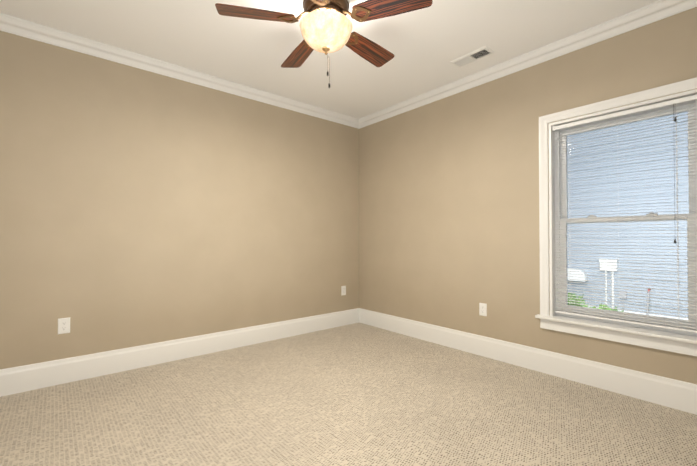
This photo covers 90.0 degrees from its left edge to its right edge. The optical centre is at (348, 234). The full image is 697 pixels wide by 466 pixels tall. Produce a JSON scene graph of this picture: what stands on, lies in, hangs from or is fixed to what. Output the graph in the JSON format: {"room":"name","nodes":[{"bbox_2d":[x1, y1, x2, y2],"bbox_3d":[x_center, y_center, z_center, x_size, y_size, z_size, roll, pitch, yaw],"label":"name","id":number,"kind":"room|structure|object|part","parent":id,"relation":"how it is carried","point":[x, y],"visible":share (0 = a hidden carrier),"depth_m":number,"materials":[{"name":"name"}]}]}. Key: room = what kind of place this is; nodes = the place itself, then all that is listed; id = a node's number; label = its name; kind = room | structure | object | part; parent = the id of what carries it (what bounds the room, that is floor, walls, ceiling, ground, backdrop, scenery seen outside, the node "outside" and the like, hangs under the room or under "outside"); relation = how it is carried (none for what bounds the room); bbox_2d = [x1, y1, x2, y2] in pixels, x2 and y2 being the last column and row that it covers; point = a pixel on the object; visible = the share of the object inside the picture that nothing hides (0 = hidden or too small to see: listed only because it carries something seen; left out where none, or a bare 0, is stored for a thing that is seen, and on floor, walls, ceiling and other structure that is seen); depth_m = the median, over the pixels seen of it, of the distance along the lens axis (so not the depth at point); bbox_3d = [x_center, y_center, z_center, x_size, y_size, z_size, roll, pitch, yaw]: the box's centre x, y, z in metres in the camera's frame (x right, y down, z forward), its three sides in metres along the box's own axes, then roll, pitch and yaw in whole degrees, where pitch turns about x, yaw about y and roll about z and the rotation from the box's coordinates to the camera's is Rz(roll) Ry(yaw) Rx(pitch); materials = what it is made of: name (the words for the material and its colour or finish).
{"room":"empty bedroom","nodes":[
{"label":"empty bedroom","id":0,"kind":"room"},
{"bbox_2d":[0,31,358,368],"bbox_3d":[-1.412,-0.192,3.559,4.250,2.740,0.150,1,-1,-40],"label":"wall","id":1,"kind":"structure","parent":0,"point":[138,207],"depth_m":3.16,"materials":[{"name":"paint"}]},
{"bbox_2d":[58,317,69,333],"bbox_3d":[-2.240,0.719,2.746,0.076,0.122,0.007,1,-1,-40],"label":"electrical outlet","id":2,"kind":"object","parent":1,"relation":"attached to","point":[63,325],"visible":1,"depth_m":2.74,"materials":[{"name":"white plastic"}]},
{"bbox_2d":[0,13,359,127],"bbox_3d":[-1.344,-1.517,3.480,3.750,0.092,0.084,1,-1,-40],"label":"crown molding","id":3,"kind":"structure","parent":1,"relation":"attached to","point":[9,24],"depth_m":3.13,"materials":[{"name":"white paint"}]},
{"bbox_2d":[0,308,359,396],"bbox_3d":[-1.355,1.082,3.483,3.900,0.191,0.017,1,-1,-40],"label":"baseboard","id":4,"kind":"structure","parent":1,"relation":"attached to","point":[19,379],"depth_m":3.13,"materials":[{"name":"white paint"}]},
{"bbox_2d":[341,286,345,295],"bbox_3d":[-0.063,0.736,4.584,0.076,0.122,0.007,1,-1,-40],"label":"electrical outlet","id":5,"kind":"object","parent":1,"relation":"attached to","point":[343,290],"visible":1,"depth_m":4.58,"materials":[{"name":"white plastic"}]},
{"bbox_2d":[0,0,659,118],"bbox_3d":[-0.090,-1.642,2.011,4.250,0.120,4.250,1,-1,-40],"label":"ceiling","id":6,"kind":"structure","parent":0,"point":[425,46],"depth_m":2.77,"materials":[{"name":"white paint"}]},
{"bbox_2d":[215,0,432,87],"bbox_3d":[-0.135,-1.252,2.241,1.267,0.654,1.276,1,-1,-40],"label":"ceiling fan","id":7,"kind":"object","parent":6,"relation":"hanging from","point":[326,26],"visible":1,"depth_m":2.13,"materials":[{"name":"brown wood"}]},
{"label":"blade","id":8,"kind":"part","parent":7,"relation":"part of","materials":[{"name":"brown wood"}]},
{"bbox_3d":[-0.356,-1.338,2.584,0.168,0.006,0.458,-15,7,-29],"label":"blade","id":9,"kind":"part","parent":7,"relation":"part of","materials":[{"name":"brown wood"}]},
{"bbox_3d":[-0.142,-1.448,2.213,0.286,0.110,0.286,1,-1,-40],"label":"motor","id":10,"kind":"part","parent":7,"relation":"part of","materials":[{"name":"brown metal"}]},
{"bbox_3d":[-0.142,-1.247,2.210,0.336,0.140,0.336,1,-1,-40],"label":"lamp shade","id":11,"kind":"part","parent":7,"relation":"part of","materials":[{"name":"white glass"}]},
{"label":"blade","id":12,"kind":"part","parent":7,"relation":"part of","materials":[{"name":"brown wood"}]},
{"bbox_3d":[0.249,-1.345,2.036,0.458,0.006,0.168,0,-14,24],"label":"blade","id":13,"kind":"part","parent":7,"relation":"part of","materials":[{"name":"brown wood"}]},
{"bbox_2d":[450,46,494,66],"bbox_3d":[1.090,-1.563,3.078,0.155,0.013,0.345,1,-1,-40],"label":"ceiling vent","id":14,"kind":"object","parent":6,"relation":"in","point":[475,55],"visible":1,"depth_m":3.06,"materials":[{"name":"white metal"}]},
{"bbox_2d":[0,323,696,465],"bbox_3d":[-0.090,1.218,1.974,4.250,0.120,4.250,1,-1,-40],"label":"floor","id":15,"kind":"structure","parent":0,"point":[358,394],"depth_m":2.24,"materials":[{"name":"carpet"}]},
{"bbox_2d":[359,7,696,383],"bbox_3d":[1.477,-0.195,3.315,0.150,2.740,3.950,1,-1,-40],"label":"wall","id":16,"kind":"structure","parent":0,"point":[449,212],"depth_m":3.36,"materials":[{"name":"paint"}]},
{"bbox_2d":[479,303,486,315],"bbox_3d":[1.305,0.728,3.385,0.007,0.122,0.076,1,-1,-40],"label":"electrical outlet","id":17,"kind":"object","parent":16,"relation":"attached to","point":[482,309],"visible":1,"depth_m":3.38,"materials":[{"name":"white plastic"}]},
{"bbox_2d":[358,0,696,128],"bbox_3d":[1.387,-1.520,3.256,0.084,0.092,3.950,1,-1,-40],"label":"crown molding","id":18,"kind":"structure","parent":16,"relation":"attached to","point":[647,15],"depth_m":2.91,"materials":[{"name":"white paint"}]},
{"bbox_2d":[360,308,696,414],"bbox_3d":[1.413,1.079,3.245,0.017,0.191,3.950,1,-1,-40],"label":"baseboard","id":19,"kind":"structure","parent":16,"relation":"attached to","point":[670,392],"depth_m":2.87,"materials":[{"name":"white paint"}]},
{"bbox_2d":[535,77,696,355],"bbox_3d":[2.029,-0.112,2.615,0.208,1.802,1.120,1,-1,-40],"label":"window unit","id":20,"kind":"structure","parent":16,"relation":"in","point":[676,341],"depth_m":2.69,"materials":[{"name":"white paint"}]},
{"bbox_3d":[2.000,0.693,2.580,0.133,0.024,1.120,1,-1,-40],"label":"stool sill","id":21,"kind":"part","parent":20,"relation":"part of","materials":[{"name":"white paint"}]},
{"bbox_3d":[1.986,0.747,2.568,0.026,0.084,1.068,1,-1,-40],"label":"apron trim","id":22,"kind":"part","parent":20,"relation":"part of","materials":[{"name":"white paint"}]},
{"bbox_2d":[552,94,696,332],"bbox_3d":[2.018,-0.137,2.606,0.040,1.570,0.886,1,-1,-40],"label":"window blinds","id":23,"kind":"object","parent":20,"relation":"attached to","point":[639,109],"visible":0.94,"depth_m":2.55,"materials":[{"name":"white plastic"}]},
{"bbox_3d":[2.066,0.243,2.642,0.004,0.693,0.736,1,-1,-40],"label":"sash glass","id":24,"kind":"part","parent":20,"relation":"part of","materials":[{"name":"clear glass"}]},
{"bbox_3d":[2.094,-0.491,2.675,0.004,0.716,0.748,1,-1,-40],"label":"sash glass","id":25,"kind":"part","parent":20,"relation":"part of","materials":[{"name":"clear glass"}]},
{"bbox_3d":[2.066,0.252,2.642,0.030,0.780,0.826,1,-1,-40],"label":"sash","id":26,"kind":"part","parent":20,"relation":"part of","materials":[{"name":"white plastic"}]},
{"bbox_3d":[2.094,-0.495,2.675,0.028,0.793,0.826,1,-1,-40],"label":"sash","id":27,"kind":"part","parent":20,"relation":"part of","materials":[{"name":"white plastic"}]},
{"label":"outside","id":28,"kind":"structure","parent":0,"visible":0},
{"bbox_3d":[7.506,2.173,7.033,13.800,0.200,18.000,1,-1,-40],"label":"ground","id":29,"kind":"structure","parent":28,"visible":0},
{"bbox_2d":[568,293,623,311],"bbox_3d":[3.050,1.383,4.436,0.794,1.316,1.992,1,-1,-40],"label":"shrubs","id":30,"kind":"object","parent":29,"relation":"on","point":[575,301],"depth_m":4.40,"materials":[{"name":"green plant"}]},
{"bbox_2d":[567,112,688,317],"bbox_3d":[4.445,-1.435,4.495,0.212,6.950,16.000,1,-1,-40],"label":"siding","id":31,"kind":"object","parent":29,"relation":"on","point":[639,200],"depth_m":4.88,"materials":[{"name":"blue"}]},
{"bbox_2d":[567,269,588,281],"bbox_3d":[3.466,0.616,5.351,0.170,0.170,0.330,1,-1,-40],"label":"hood","id":32,"kind":"object","parent":31,"relation":"attached to","point":[578,272],"depth_m":5.25,"materials":[{"name":"white"}]},
{"bbox_2d":[605,271,606,303],"bbox_3d":[3.756,1.283,5.084,0.022,1.530,0.032,1,-1,-40],"label":"conduit","id":33,"kind":"object","parent":31,"relation":"attached to","point":[605,271],"depth_m":5.08,"materials":[{"name":"white"}]},
{"bbox_2d":[599,259,617,270],"bbox_3d":[3.772,0.437,5.051,0.092,0.170,0.215,1,-1,-40],"label":"utility box","id":34,"kind":"object","parent":31,"relation":"attached to","point":[607,268],"depth_m":5.02,"materials":[{"name":"white"}]},
{"bbox_2d":[611,271,613,307],"bbox_3d":[3.812,1.282,5.018,0.030,1.530,0.030,0,-1,29],"label":"conduit","id":35,"kind":"object","parent":31,"relation":"attached to","point":[612,273],"depth_m":5.01,"materials":[{"name":"white"}]},
{"bbox_2d":[620,290,626,308],"bbox_3d":[3.894,0.986,4.935,0.045,0.380,0.080,1,-1,-40],"label":"utility box","id":36,"kind":"object","parent":31,"relation":"attached to","point":[623,295],"depth_m":4.92,"materials":[{"name":"grey"}]},
{"bbox_2d":[574,305,687,319],"bbox_3d":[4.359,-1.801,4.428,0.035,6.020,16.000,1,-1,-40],"label":"trim band","id":37,"kind":"object","parent":31,"relation":"attached to","point":[650,314],"depth_m":4.69,"materials":[{"name":"white"}]}
]}

